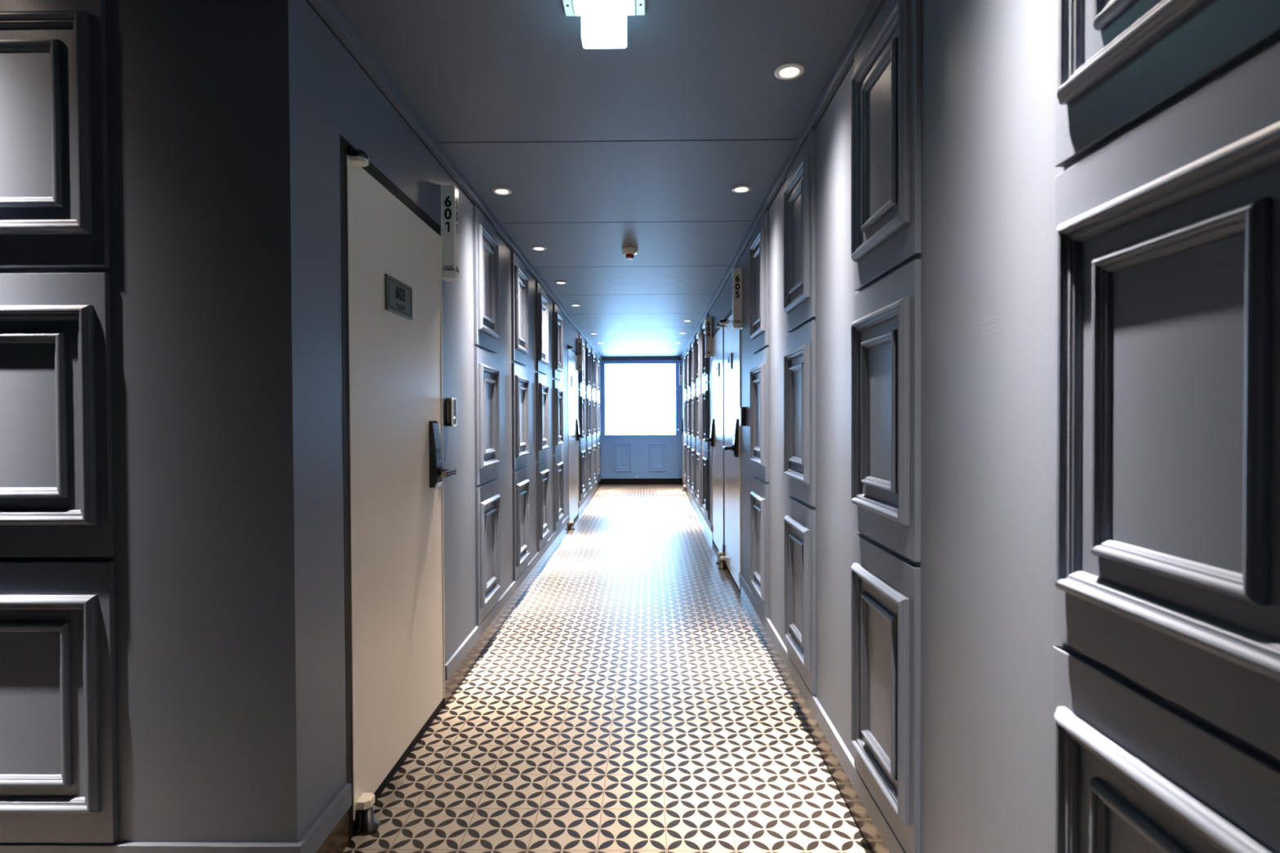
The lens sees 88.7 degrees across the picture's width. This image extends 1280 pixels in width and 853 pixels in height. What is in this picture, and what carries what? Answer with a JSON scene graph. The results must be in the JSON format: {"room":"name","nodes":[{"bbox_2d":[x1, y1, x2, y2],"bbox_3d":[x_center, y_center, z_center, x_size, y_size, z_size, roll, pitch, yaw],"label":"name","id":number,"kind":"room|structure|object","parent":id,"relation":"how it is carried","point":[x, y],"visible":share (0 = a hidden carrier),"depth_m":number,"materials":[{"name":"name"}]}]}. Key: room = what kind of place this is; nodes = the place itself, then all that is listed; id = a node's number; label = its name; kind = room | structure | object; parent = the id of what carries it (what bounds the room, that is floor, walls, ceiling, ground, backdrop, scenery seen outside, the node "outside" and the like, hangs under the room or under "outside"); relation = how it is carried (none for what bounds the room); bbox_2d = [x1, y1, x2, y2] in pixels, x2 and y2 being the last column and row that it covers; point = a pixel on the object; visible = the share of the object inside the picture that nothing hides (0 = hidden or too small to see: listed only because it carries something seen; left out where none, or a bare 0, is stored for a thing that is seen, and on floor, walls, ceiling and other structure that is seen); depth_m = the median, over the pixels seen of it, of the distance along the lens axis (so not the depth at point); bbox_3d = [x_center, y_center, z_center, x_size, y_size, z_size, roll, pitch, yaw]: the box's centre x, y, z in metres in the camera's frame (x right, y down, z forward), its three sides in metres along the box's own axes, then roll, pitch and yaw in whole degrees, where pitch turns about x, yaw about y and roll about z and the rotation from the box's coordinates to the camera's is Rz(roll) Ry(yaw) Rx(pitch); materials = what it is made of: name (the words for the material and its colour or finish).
{"room":"hotel corridor","nodes":[
{"label":"hotel corridor","id":0,"kind":"room"},
{"bbox_2d":[0,0,297,843],"bbox_3d":[-3.121,0.044,1.720,4.515,2.380,0.120,0,1,1],"label":"wall","id":1,"kind":"structure","parent":0,"point":[199,270],"depth_m":1.63,"materials":[{"name":"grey paint"}]},
{"bbox_2d":[0,0,109,268],"bbox_3d":[-1.548,-0.745,1.611,0.450,0.704,0.037,0,1,1],"label":"wall panel","id":2,"kind":"object","parent":1,"relation":"attached to","point":[54,172],"visible":1,"depth_m":1.61,"materials":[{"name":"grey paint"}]},
{"bbox_2d":[0,272,113,556],"bbox_3d":[-1.545,-0.027,1.621,0.450,0.704,0.037,0,1,1],"label":"wall panel","id":3,"kind":"object","parent":1,"relation":"attached to","point":[56,449],"visible":1,"depth_m":1.62,"materials":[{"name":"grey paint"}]},
{"bbox_2d":[0,560,118,843],"bbox_3d":[-1.542,0.691,1.630,0.450,0.704,0.037,0,1,1],"label":"wall panel","id":4,"kind":"object","parent":1,"relation":"attached to","point":[59,780],"visible":1,"depth_m":1.63,"materials":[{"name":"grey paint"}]},
{"bbox_2d":[0,842,297,852],"bbox_3d":[-3.118,1.087,1.666,4.515,0.065,0.015,0,1,1],"label":"baseboard","id":5,"kind":"structure","parent":1,"relation":"attached to","point":[5,847],"depth_m":1.64,"materials":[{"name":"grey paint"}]},
{"bbox_2d":[288,0,600,842],"bbox_3d":[-0.859,-0.033,6.922,0.120,2.380,10.579,0,1,1],"label":"wall","id":6,"kind":"structure","parent":0,"point":[331,96],"depth_m":1.86,"materials":[{"name":"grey paint"}]},
{"bbox_2d":[339,134,456,842],"bbox_3d":[-0.835,0.183,2.352,0.160,2.065,0.902,0,1,1],"label":"door","id":7,"kind":"structure","parent":6,"relation":"in","point":[394,473],"depth_m":2.22,"materials":[{"name":"white paint"}]},
{"bbox_2d":[294,475,601,852],"bbox_3d":[-0.787,1.009,6.927,0.015,0.065,10.595,0,1,1],"label":"baseboard","id":8,"kind":"structure","parent":6,"relation":"attached to","point":[310,842],"depth_m":2.89,"materials":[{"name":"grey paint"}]},
{"bbox_2d":[440,183,459,282],"bbox_3d":[-0.822,-0.834,2.831,0.063,0.404,0.074,0,1,1],"label":"room sign","id":9,"kind":"object","parent":6,"relation":"attached to","point":[449,194],"visible":1,"depth_m":2.80,"materials":[{"name":"white plastic"}]},
{"bbox_2d":[444,397,457,426],"bbox_3d":[-0.831,-0.063,2.875,0.036,0.125,0.066,0,1,1],"label":"doorbell","id":10,"kind":"object","parent":6,"relation":"attached to","point":[450,403],"visible":1,"depth_m":2.84,"materials":[{"name":"black plastic"}]},
{"bbox_2d":[305,0,601,359],"bbox_3d":[-0.789,-1.199,6.895,0.030,0.048,10.600,0,1,1],"label":"trim","id":11,"kind":"structure","parent":6,"relation":"attached to","point":[326,10],"depth_m":2.38,"materials":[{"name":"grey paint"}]},
{"bbox_2d":[315,480,601,852],"bbox_3d":[-0.792,1.099,6.931,0.004,0.114,10.580,0,1,1],"label":"trim","id":12,"kind":"structure","parent":6,"relation":"attached to","point":[337,841],"depth_m":3.39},
{"bbox_2d":[472,205,499,352],"bbox_3d":[-0.825,-0.774,3.551,0.037,0.704,0.450,0,1,1],"label":"wall panel","id":13,"kind":"object","parent":6,"relation":"attached to","point":[486,247],"visible":1,"depth_m":3.49,"materials":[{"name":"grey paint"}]},
{"bbox_2d":[474,346,500,484],"bbox_3d":[-0.822,-0.056,3.560,0.037,0.704,0.450,0,1,1],"label":"wall panel","id":14,"kind":"object","parent":6,"relation":"attached to","point":[486,374],"visible":1,"depth_m":3.51,"materials":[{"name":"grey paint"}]},
{"bbox_2d":[475,480,501,625],"bbox_3d":[-0.819,0.662,3.569,0.037,0.704,0.450,0,1,1],"label":"wall panel","id":15,"kind":"object","parent":6,"relation":"attached to","point":[487,499],"visible":1,"depth_m":3.52,"materials":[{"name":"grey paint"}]},
{"bbox_2d":[511,251,528,365],"bbox_3d":[-0.814,-0.786,4.476,0.037,0.704,0.450,0,1,1],"label":"wall panel","id":16,"kind":"object","parent":6,"relation":"attached to","point":[519,281],"visible":1,"depth_m":4.42,"materials":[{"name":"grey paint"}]},
{"bbox_2d":[511,362,529,470],"bbox_3d":[-0.811,-0.068,4.485,0.037,0.704,0.450,0,1,1],"label":"wall panel","id":17,"kind":"object","parent":6,"relation":"attached to","point":[520,384],"visible":1,"depth_m":4.43,"materials":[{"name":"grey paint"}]},
{"bbox_2d":[512,467,529,580],"bbox_3d":[-0.808,0.650,4.494,0.037,0.704,0.450,0,1,1],"label":"wall panel","id":18,"kind":"object","parent":6,"relation":"attached to","point":[521,484],"visible":1,"depth_m":4.44,"materials":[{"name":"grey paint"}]},
{"bbox_2d":[535,281,548,374],"bbox_3d":[-0.802,-0.798,5.410,0.037,0.704,0.450,0,1,1],"label":"wall panel","id":19,"kind":"object","parent":6,"relation":"attached to","point":[542,304],"visible":1,"depth_m":5.34,"materials":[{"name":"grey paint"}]},
{"bbox_2d":[536,372,549,461],"bbox_3d":[-0.799,-0.080,5.420,0.037,0.704,0.450,0,1,1],"label":"wall panel","id":20,"kind":"object","parent":6,"relation":"attached to","point":[542,388],"visible":1,"depth_m":5.34,"materials":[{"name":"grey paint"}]},
{"bbox_2d":[537,459,549,551],"bbox_3d":[-0.796,0.638,5.429,0.037,0.704,0.450,0,1,1],"label":"wall panel","id":21,"kind":"object","parent":6,"relation":"attached to","point":[543,473],"visible":1,"depth_m":5.36,"materials":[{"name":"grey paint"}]},
{"bbox_2d":[552,302,563,380],"bbox_3d":[-0.790,-0.810,6.350,0.037,0.704,0.450,0,1,1],"label":"wall panel","id":22,"kind":"object","parent":6,"relation":"attached to","point":[557,320],"visible":1,"depth_m":6.23,"materials":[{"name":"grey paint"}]},
{"bbox_2d":[553,379,563,454],"bbox_3d":[-0.787,-0.092,6.360,0.037,0.704,0.450,0,1,1],"label":"wall panel","id":23,"kind":"object","parent":6,"relation":"attached to","point":[557,392],"visible":1,"depth_m":6.25,"materials":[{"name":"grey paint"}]},
{"bbox_2d":[554,453,564,530],"bbox_3d":[-0.784,0.626,6.369,0.037,0.704,0.450,0,1,1],"label":"wall panel","id":24,"kind":"object","parent":6,"relation":"attached to","point":[558,464],"visible":1,"depth_m":6.25,"materials":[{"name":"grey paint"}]},
{"bbox_2d":[567,343,584,529],"bbox_3d":[-0.768,0.114,7.719,0.160,2.065,0.987,0,1,1],"label":"door","id":25,"kind":"structure","parent":6,"relation":"in","point":[574,435],"depth_m":7.67,"materials":[{"name":"white"}]},
{"bbox_2d":[577,337,582,370],"bbox_3d":[-0.754,-0.905,8.245,0.063,0.404,0.074,0,1,1],"label":"room sign","id":26,"kind":"object","parent":6,"relation":"attached to","point":[580,341],"visible":1,"depth_m":8.21,"materials":[{"name":"white plastic"}]},
{"bbox_2d":[578,390,585,444],"bbox_3d":[-0.759,-0.122,8.629,0.037,0.704,0.450,0,1,1],"label":"wall panel","id":27,"kind":"object","parent":6,"relation":"attached to","point":[581,399],"visible":0.92,"depth_m":8.47,"materials":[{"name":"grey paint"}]},
{"bbox_2d":[578,333,585,390],"bbox_3d":[-0.762,-0.840,8.620,0.037,0.704,0.450,0,1,1],"label":"wall panel","id":28,"kind":"object","parent":6,"relation":"attached to","point":[581,373],"visible":0.7,"depth_m":8.69,"materials":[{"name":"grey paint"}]},
{"bbox_2d":[579,444,585,500],"bbox_3d":[-0.756,0.596,8.639,0.037,0.704,0.450,0,1,1],"label":"wall panel","id":29,"kind":"object","parent":6,"relation":"attached to","point":[582,453],"visible":1,"depth_m":8.45,"materials":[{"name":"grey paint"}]},
{"bbox_2d":[585,342,591,392],"bbox_3d":[-0.751,-0.852,9.530,0.037,0.704,0.450,0,1,1],"label":"wall panel","id":30,"kind":"object","parent":6,"relation":"attached to","point":[588,353],"visible":1,"depth_m":9.34,"materials":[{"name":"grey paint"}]},
{"bbox_2d":[586,441,591,492],"bbox_3d":[-0.745,0.584,9.548,0.037,0.704,0.450,0,1,1],"label":"wall panel","id":31,"kind":"object","parent":6,"relation":"attached to","point":[588,444],"visible":1,"depth_m":9.36,"materials":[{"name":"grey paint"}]},
{"bbox_2d":[586,392,591,442],"bbox_3d":[-0.748,-0.134,9.539,0.037,0.704,0.450,0,1,1],"label":"wall panel","id":32,"kind":"object","parent":6,"relation":"attached to","point":[588,400],"visible":1,"depth_m":9.38,"materials":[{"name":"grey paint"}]},
{"bbox_2d":[591,395,595,439],"bbox_3d":[-0.737,-0.145,10.439,0.037,0.704,0.450,0,1,1],"label":"wall panel","id":33,"kind":"object","parent":6,"relation":"attached to","point":[593,402],"visible":1,"depth_m":10.25,"materials":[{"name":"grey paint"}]},
{"bbox_2d":[591,348,595,395],"bbox_3d":[-0.740,-0.864,10.430,0.037,0.704,0.450,0,1,1],"label":"wall panel","id":34,"kind":"object","parent":6,"relation":"attached to","point":[593,357],"visible":1,"depth_m":10.24,"materials":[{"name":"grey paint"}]},
{"bbox_2d":[591,440,595,485],"bbox_3d":[-0.734,0.572,10.448,0.037,0.704,0.450,0,1,1],"label":"wall panel","id":35,"kind":"object","parent":6,"relation":"attached to","point":[593,446],"visible":1,"depth_m":10.26,"materials":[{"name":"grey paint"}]},
{"bbox_2d":[595,438,599,480],"bbox_3d":[-0.723,0.561,11.338,0.037,0.704,0.450,0,1,1],"label":"wall panel","id":36,"kind":"object","parent":6,"relation":"attached to","point":[597,444],"visible":1,"depth_m":11.15,"materials":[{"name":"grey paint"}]},
{"bbox_2d":[595,396,599,438],"bbox_3d":[-0.726,-0.157,11.329,0.037,0.704,0.450,0,1,1],"label":"wall panel","id":37,"kind":"object","parent":6,"relation":"attached to","point":[597,403],"visible":1,"depth_m":11.14,"materials":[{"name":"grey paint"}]},
{"bbox_2d":[595,354,599,396],"bbox_3d":[-0.729,-0.875,11.319,0.037,0.704,0.450,0,1,1],"label":"wall panel","id":38,"kind":"object","parent":6,"relation":"attached to","point":[597,362],"visible":0.99,"depth_m":11.13,"materials":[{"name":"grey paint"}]},
{"bbox_2d":[330,0,871,356],"bbox_3d":[-2.327,-1.230,4.064,6.255,0.100,16.700,0,1,1],"label":"ceiling","id":39,"kind":"structure","parent":0,"point":[644,145],"depth_m":2.50,"materials":[{"name":"paint"}]},
{"bbox_2d":[492,187,511,195],"bbox_3d":[-0.688,-1.173,3.268,0.097,0.006,0.097,0,1,1],"label":"recessed light","id":40,"kind":"object","parent":39,"relation":"in","point":[501,191],"visible":1,"depth_m":3.26,"materials":[{"name":"white"}]},
{"bbox_2d":[531,246,546,250],"bbox_3d":[-0.674,-1.188,4.372,0.097,0.006,0.097,0,1,1],"label":"recessed light","id":41,"kind":"object","parent":39,"relation":"in","point":[535,248],"visible":1,"depth_m":4.37,"materials":[{"name":"white"}]},
{"bbox_2d":[555,280,566,284],"bbox_3d":[-0.661,-1.202,5.475,0.097,0.006,0.097,0,1,1],"label":"recessed light","id":42,"kind":"object","parent":39,"relation":"in","point":[559,282],"visible":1,"depth_m":5.47,"materials":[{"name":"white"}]},
{"bbox_2d":[562,0,645,48],"bbox_3d":[-0.098,-1.102,1.740,0.224,0.114,0.185,0,1,1],"label":"ceiling light","id":43,"kind":"object","parent":39,"relation":"hanging from","point":[603,22],"visible":1,"depth_m":1.77,"materials":[{"name":"white plastic"}]},
{"bbox_2d":[622,247,637,259],"bbox_3d":[-0.068,-1.161,4.406,0.108,0.066,0.108,0,1,1],"label":"detector","id":44,"kind":"object","parent":39,"relation":"attached to","point":[629,252],"visible":1,"depth_m":4.38,"materials":[{"name":"beige plastic"}]},
{"bbox_2d":[731,185,751,192],"bbox_3d":[0.504,-1.178,3.253,0.097,0.006,0.097,0,1,1],"label":"recessed light","id":45,"kind":"object","parent":39,"relation":"in","point":[740,188],"visible":1,"depth_m":3.25,"materials":[{"name":"white"}]},
{"bbox_2d":[773,62,804,79],"bbox_3d":[0.490,-1.164,2.149,0.097,0.006,0.097,0,1,1],"label":"recessed light","id":46,"kind":"object","parent":39,"relation":"in","point":[791,70],"visible":1,"depth_m":2.14,"materials":[{"name":"white"}]},
{"bbox_2d":[342,484,871,852],"bbox_3d":[-2.316,1.250,4.096,6.255,0.100,16.700,0,1,1],"label":"floor","id":47,"kind":"structure","parent":0,"point":[631,700],"depth_m":2.60,"materials":[{"name":"tile"}]},
{"bbox_2d":[600,359,682,475],"bbox_3d":[0.028,-0.106,12.260,1.760,2.380,0.120,0,1,1],"label":"wall","id":48,"kind":"structure","parent":0,"point":[675,442],"depth_m":12.21,"materials":[{"name":"blue paint"}]},
{"bbox_2d":[611,440,634,475],"bbox_3d":[-0.317,0.580,12.195,0.420,0.640,0.037,0,1,1],"label":"wall panel","id":49,"kind":"object","parent":48,"relation":"attached to","point":[622,451],"visible":1,"depth_m":12.20,"materials":[{"name":"blue paint"}]},
{"bbox_2d":[603,361,677,436],"bbox_3d":[0.006,-0.508,12.223,1.380,1.385,0.105,0,1,1],"label":"window","id":50,"kind":"structure","parent":48,"relation":"in","point":[668,362],"depth_m":12.22,"materials":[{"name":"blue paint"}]},
{"bbox_2d":[601,356,680,360],"bbox_3d":[0.025,-1.263,12.160,1.465,0.064,0.050,0,1,1],"label":"trim","id":51,"kind":"structure","parent":48,"relation":"attached to","point":[603,358],"depth_m":12.14,"materials":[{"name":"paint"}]},
{"bbox_2d":[600,478,682,484],"bbox_3d":[0.032,1.027,12.213,1.512,0.114,0.004,0,1,1],"label":"trim","id":52,"kind":"structure","parent":48,"relation":"attached to","point":[603,481],"depth_m":12.21,"materials":[{"name":"black"}]},
{"bbox_2d":[601,475,681,478],"bbox_3d":[0.031,0.937,12.206,1.490,0.065,0.015,0,1,1],"label":"baseboard","id":53,"kind":"structure","parent":48,"relation":"attached to","point":[602,476],"depth_m":12.20,"materials":[{"name":"blue paint"}]},
{"bbox_2d":[645,440,668,475],"bbox_3d":[0.323,0.577,12.187,0.420,0.640,0.037,0,1,1],"label":"wall panel","id":54,"kind":"object","parent":48,"relation":"attached to","point":[656,451],"visible":1,"depth_m":12.19,"materials":[{"name":"blue paint"}]},
{"bbox_2d":[682,0,1279,852],"bbox_3d":[0.745,-0.002,3.991,0.120,2.380,16.400,0,1,1],"label":"wall","id":55,"kind":"structure","parent":0,"point":[988,171],"depth_m":1.29,"materials":[{"name":"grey paint"}]},
{"bbox_2d":[679,363,682,385],"bbox_3d":[0.750,-0.960,11.991,0.063,0.404,0.074,0,1,1],"label":"room sign","id":56,"kind":"object","parent":55,"relation":"attached to","point":[680,364],"visible":0.98,"depth_m":11.96,"materials":[{"name":"white plastic"}]},
{"bbox_2d":[677,370,685,491],"bbox_3d":[0.759,0.058,11.475,0.160,2.065,0.937,0,1,1],"label":"door","id":57,"kind":"structure","parent":55,"relation":"in","point":[682,429],"depth_m":11.70,"materials":[{"name":"white"}]},
{"bbox_2d":[684,395,687,439],"bbox_3d":[0.750,-0.156,10.760,0.037,0.704,0.450,0,1,1],"label":"wall panel","id":58,"kind":"object","parent":55,"relation":"attached to","point":[686,396],"visible":0.99,"depth_m":10.57,"materials":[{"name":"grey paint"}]},
{"bbox_2d":[684,350,687,395],"bbox_3d":[0.747,-0.874,10.751,0.037,0.704,0.450,0,1,1],"label":"wall panel","id":59,"kind":"object","parent":55,"relation":"attached to","point":[686,353],"visible":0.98,"depth_m":10.56,"materials":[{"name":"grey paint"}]},
{"bbox_2d":[684,439,688,483],"bbox_3d":[0.753,0.562,10.770,0.037,0.704,0.450,0,1,1],"label":"wall panel","id":60,"kind":"object","parent":55,"relation":"attached to","point":[686,440],"visible":0.99,"depth_m":10.58,"materials":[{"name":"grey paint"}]},
{"bbox_2d":[686,344,691,393],"bbox_3d":[0.736,-0.862,9.861,0.037,0.704,0.450,0,1,1],"label":"wall panel","id":61,"kind":"object","parent":55,"relation":"attached to","point":[688,354],"visible":0.99,"depth_m":9.67,"materials":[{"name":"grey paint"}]},
{"bbox_2d":[687,440,691,489],"bbox_3d":[0.742,0.573,9.880,0.037,0.704,0.450,0,1,1],"label":"wall panel","id":62,"kind":"object","parent":55,"relation":"attached to","point":[689,447],"visible":1,"depth_m":9.69,"materials":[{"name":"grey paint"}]},
{"bbox_2d":[687,392,691,440],"bbox_3d":[0.739,-0.144,9.870,0.037,0.704,0.450,0,1,1],"label":"wall panel","id":63,"kind":"object","parent":55,"relation":"attached to","point":[689,400],"visible":1,"depth_m":9.68,"materials":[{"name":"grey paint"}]},
{"bbox_2d":[690,336,695,391],"bbox_3d":[0.724,-0.850,8.911,0.037,0.704,0.450,0,1,1],"label":"wall panel","id":64,"kind":"object","parent":55,"relation":"attached to","point":[693,346],"visible":1,"depth_m":8.74,"materials":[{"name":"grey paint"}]},
{"bbox_2d":[691,443,696,497],"bbox_3d":[0.731,0.586,8.930,0.037,0.704,0.450,0,1,1],"label":"wall panel","id":65,"kind":"object","parent":55,"relation":"attached to","point":[694,446],"visible":1,"depth_m":8.74,"materials":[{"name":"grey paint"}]},
{"bbox_2d":[691,390,696,443],"bbox_3d":[0.728,-0.132,8.921,0.037,0.704,0.450,0,1,1],"label":"wall panel","id":66,"kind":"object","parent":55,"relation":"attached to","point":[693,398],"visible":1,"depth_m":8.73,"materials":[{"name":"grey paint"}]},
{"bbox_2d":[695,325,702,387],"bbox_3d":[0.713,-0.838,7.962,0.037,0.704,0.450,0,1,1],"label":"wall panel","id":67,"kind":"object","parent":55,"relation":"attached to","point":[699,363],"visible":1,"depth_m":7.77,"materials":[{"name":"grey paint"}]},
{"bbox_2d":[696,445,702,506],"bbox_3d":[0.719,0.598,7.980,0.037,0.704,0.450,0,1,1],"label":"wall panel","id":68,"kind":"object","parent":55,"relation":"attached to","point":[699,455],"visible":1,"depth_m":7.79,"materials":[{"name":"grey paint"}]},
{"bbox_2d":[696,386,702,446],"bbox_3d":[0.716,-0.120,7.971,0.037,0.704,0.450,0,1,1],"label":"wall panel","id":69,"kind":"object","parent":55,"relation":"attached to","point":[699,397],"visible":1,"depth_m":7.78,"materials":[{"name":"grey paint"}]},
{"bbox_2d":[702,382,709,450],"bbox_3d":[0.704,-0.108,7.041,0.037,0.704,0.450,0,1,1],"label":"wall panel","id":70,"kind":"object","parent":55,"relation":"attached to","point":[705,394],"visible":0.96,"depth_m":6.85,"materials":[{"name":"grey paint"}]},
{"bbox_2d":[702,313,709,383],"bbox_3d":[0.701,-0.826,7.032,0.037,0.704,0.450,0,1,1],"label":"wall panel","id":71,"kind":"object","parent":55,"relation":"attached to","point":[705,370],"visible":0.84,"depth_m":7.12,"materials":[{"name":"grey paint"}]},
{"bbox_2d":[702,449,709,519],"bbox_3d":[0.707,0.610,7.050,0.037,0.704,0.450,0,1,1],"label":"wall panel","id":72,"kind":"object","parent":55,"relation":"attached to","point":[706,459],"visible":1,"depth_m":6.86,"materials":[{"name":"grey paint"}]},
{"bbox_2d":[705,316,711,357],"bbox_3d":[0.681,-0.889,6.512,0.063,0.404,0.074,0,1,1],"label":"room sign","id":73,"kind":"object","parent":55,"relation":"attached to","point":[708,319],"visible":1,"depth_m":6.48,"materials":[{"name":"white plastic"}]},
{"bbox_2d":[703,323,724,564],"bbox_3d":[0.691,0.130,5.976,0.160,2.065,0.957,0,1,1],"label":"door","id":74,"kind":"structure","parent":55,"relation":"in","point":[716,440],"depth_m":5.89,"materials":[{"name":"white"}]},
{"bbox_2d":[718,308,741,594],"bbox_3d":[0.678,0.143,4.973,0.160,2.065,0.957,0,1,1],"label":"door","id":75,"kind":"structure","parent":55,"relation":"in","point":[731,561],"depth_m":4.92,"materials":[{"name":"white"}]},
{"bbox_2d":[732,267,742,329],"bbox_3d":[0.655,-0.861,4.412,0.063,0.404,0.074,0,1,1],"label":"room sign","id":76,"kind":"object","parent":55,"relation":"attached to","point":[737,273],"visible":1,"depth_m":4.38,"materials":[{"name":"white plastic"}]},
{"bbox_2d":[738,406,746,426],"bbox_3d":[0.670,-0.066,4.277,0.036,0.125,0.066,0,1,1],"label":"doorbell","id":77,"kind":"object","parent":55,"relation":"attached to","point":[742,410],"visible":1,"depth_m":4.24,"materials":[{"name":"black plastic"}]},
{"bbox_2d":[749,210,768,353],"bbox_3d":[0.659,-0.781,3.652,0.037,0.704,0.450,0,1,1],"label":"wall panel","id":78,"kind":"object","parent":55,"relation":"attached to","point":[759,249],"visible":1,"depth_m":3.56,"materials":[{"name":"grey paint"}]},
{"bbox_2d":[750,347,768,481],"bbox_3d":[0.662,-0.064,3.662,0.037,0.704,0.450,0,1,1],"label":"wall panel","id":79,"kind":"object","parent":55,"relation":"attached to","point":[759,374],"visible":1,"depth_m":3.58,"materials":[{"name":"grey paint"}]},
{"bbox_2d":[750,476,769,617],"bbox_3d":[0.665,0.654,3.671,0.037,0.704,0.450,0,1,1],"label":"wall panel","id":80,"kind":"object","parent":55,"relation":"attached to","point":[759,496],"visible":1,"depth_m":3.59,"materials":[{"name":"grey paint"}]},
{"bbox_2d":[680,0,884,359],"bbox_3d":[0.668,-1.167,3.977,0.023,0.048,16.400,0,1,1],"label":"trim","id":81,"kind":"structure","parent":55,"relation":"attached to","point":[846,61],"depth_m":2.43,"materials":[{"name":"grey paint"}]},
{"bbox_2d":[682,483,889,852],"bbox_3d":[0.688,1.131,4.005,0.004,0.114,16.396,0,1,1],"label":"trim","id":82,"kind":"structure","parent":55,"relation":"attached to","point":[868,829],"depth_m":2.40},
{"bbox_2d":[681,475,906,852],"bbox_3d":[0.682,1.041,4.006,0.015,0.065,16.400,0,1,1],"label":"baseboard","id":83,"kind":"structure","parent":55,"relation":"attached to","point":[838,747],"depth_m":2.26,"materials":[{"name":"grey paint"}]},
{"bbox_2d":[783,129,815,332],"bbox_3d":[0.647,-0.769,2.692,0.037,0.704,0.450,0,1,1],"label":"wall panel","id":84,"kind":"object","parent":55,"relation":"attached to","point":[799,194],"visible":1,"depth_m":2.63,"materials":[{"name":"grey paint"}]},
{"bbox_2d":[783,496,816,694],"bbox_3d":[0.653,0.667,2.711,0.037,0.704,0.450,0,1,1],"label":"wall panel","id":85,"kind":"object","parent":55,"relation":"attached to","point":[800,520],"visible":1,"depth_m":2.64,"materials":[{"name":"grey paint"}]},
{"bbox_2d":[783,320,816,506],"bbox_3d":[0.650,-0.051,2.702,0.037,0.704,0.450,0,1,1],"label":"wall panel","id":86,"kind":"object","parent":55,"relation":"attached to","point":[799,360],"visible":1,"depth_m":2.64,"materials":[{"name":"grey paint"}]},
{"bbox_2d":[851,533,920,852],"bbox_3d":[0.641,0.679,1.756,0.037,0.704,0.450,0,1,1],"label":"wall panel","id":87,"kind":"object","parent":55,"relation":"attached to","point":[886,587],"visible":1,"depth_m":1.69,"materials":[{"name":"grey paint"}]},
{"bbox_2d":[850,259,921,562],"bbox_3d":[0.638,-0.038,1.747,0.037,0.704,0.450,0,1,1],"label":"wall panel","id":88,"kind":"object","parent":55,"relation":"attached to","point":[886,326],"visible":1,"depth_m":1.68,"materials":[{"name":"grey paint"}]},
{"bbox_2d":[850,0,921,290],"bbox_3d":[0.635,-0.756,1.738,0.037,0.704,0.450,0,1,1],"label":"wall panel","id":89,"kind":"object","parent":55,"relation":"attached to","point":[886,82],"visible":1,"depth_m":1.69,"materials":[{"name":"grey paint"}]},
{"bbox_2d":[1052,645,1279,852],"bbox_3d":[0.629,0.692,0.786,0.037,0.704,0.450,0,1,1],"label":"wall panel","id":90,"kind":"object","parent":55,"relation":"attached to","point":[1133,772],"visible":1,"depth_m":0.82,"materials":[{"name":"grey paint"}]},
{"bbox_2d":[1053,43,1279,759],"bbox_3d":[0.626,-0.026,0.777,0.037,0.704,0.450,0,1,1],"label":"wall panel","id":91,"kind":"object","parent":55,"relation":"attached to","point":[1166,438],"visible":1,"depth_m":0.77,"materials":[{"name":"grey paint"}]},
{"bbox_2d":[1054,0,1279,167],"bbox_3d":[0.623,-0.744,0.768,0.037,0.704,0.450,0,1,1],"label":"wall panel","id":92,"kind":"object","parent":55,"relation":"attached to","point":[1117,63],"visible":1,"depth_m":0.83,"materials":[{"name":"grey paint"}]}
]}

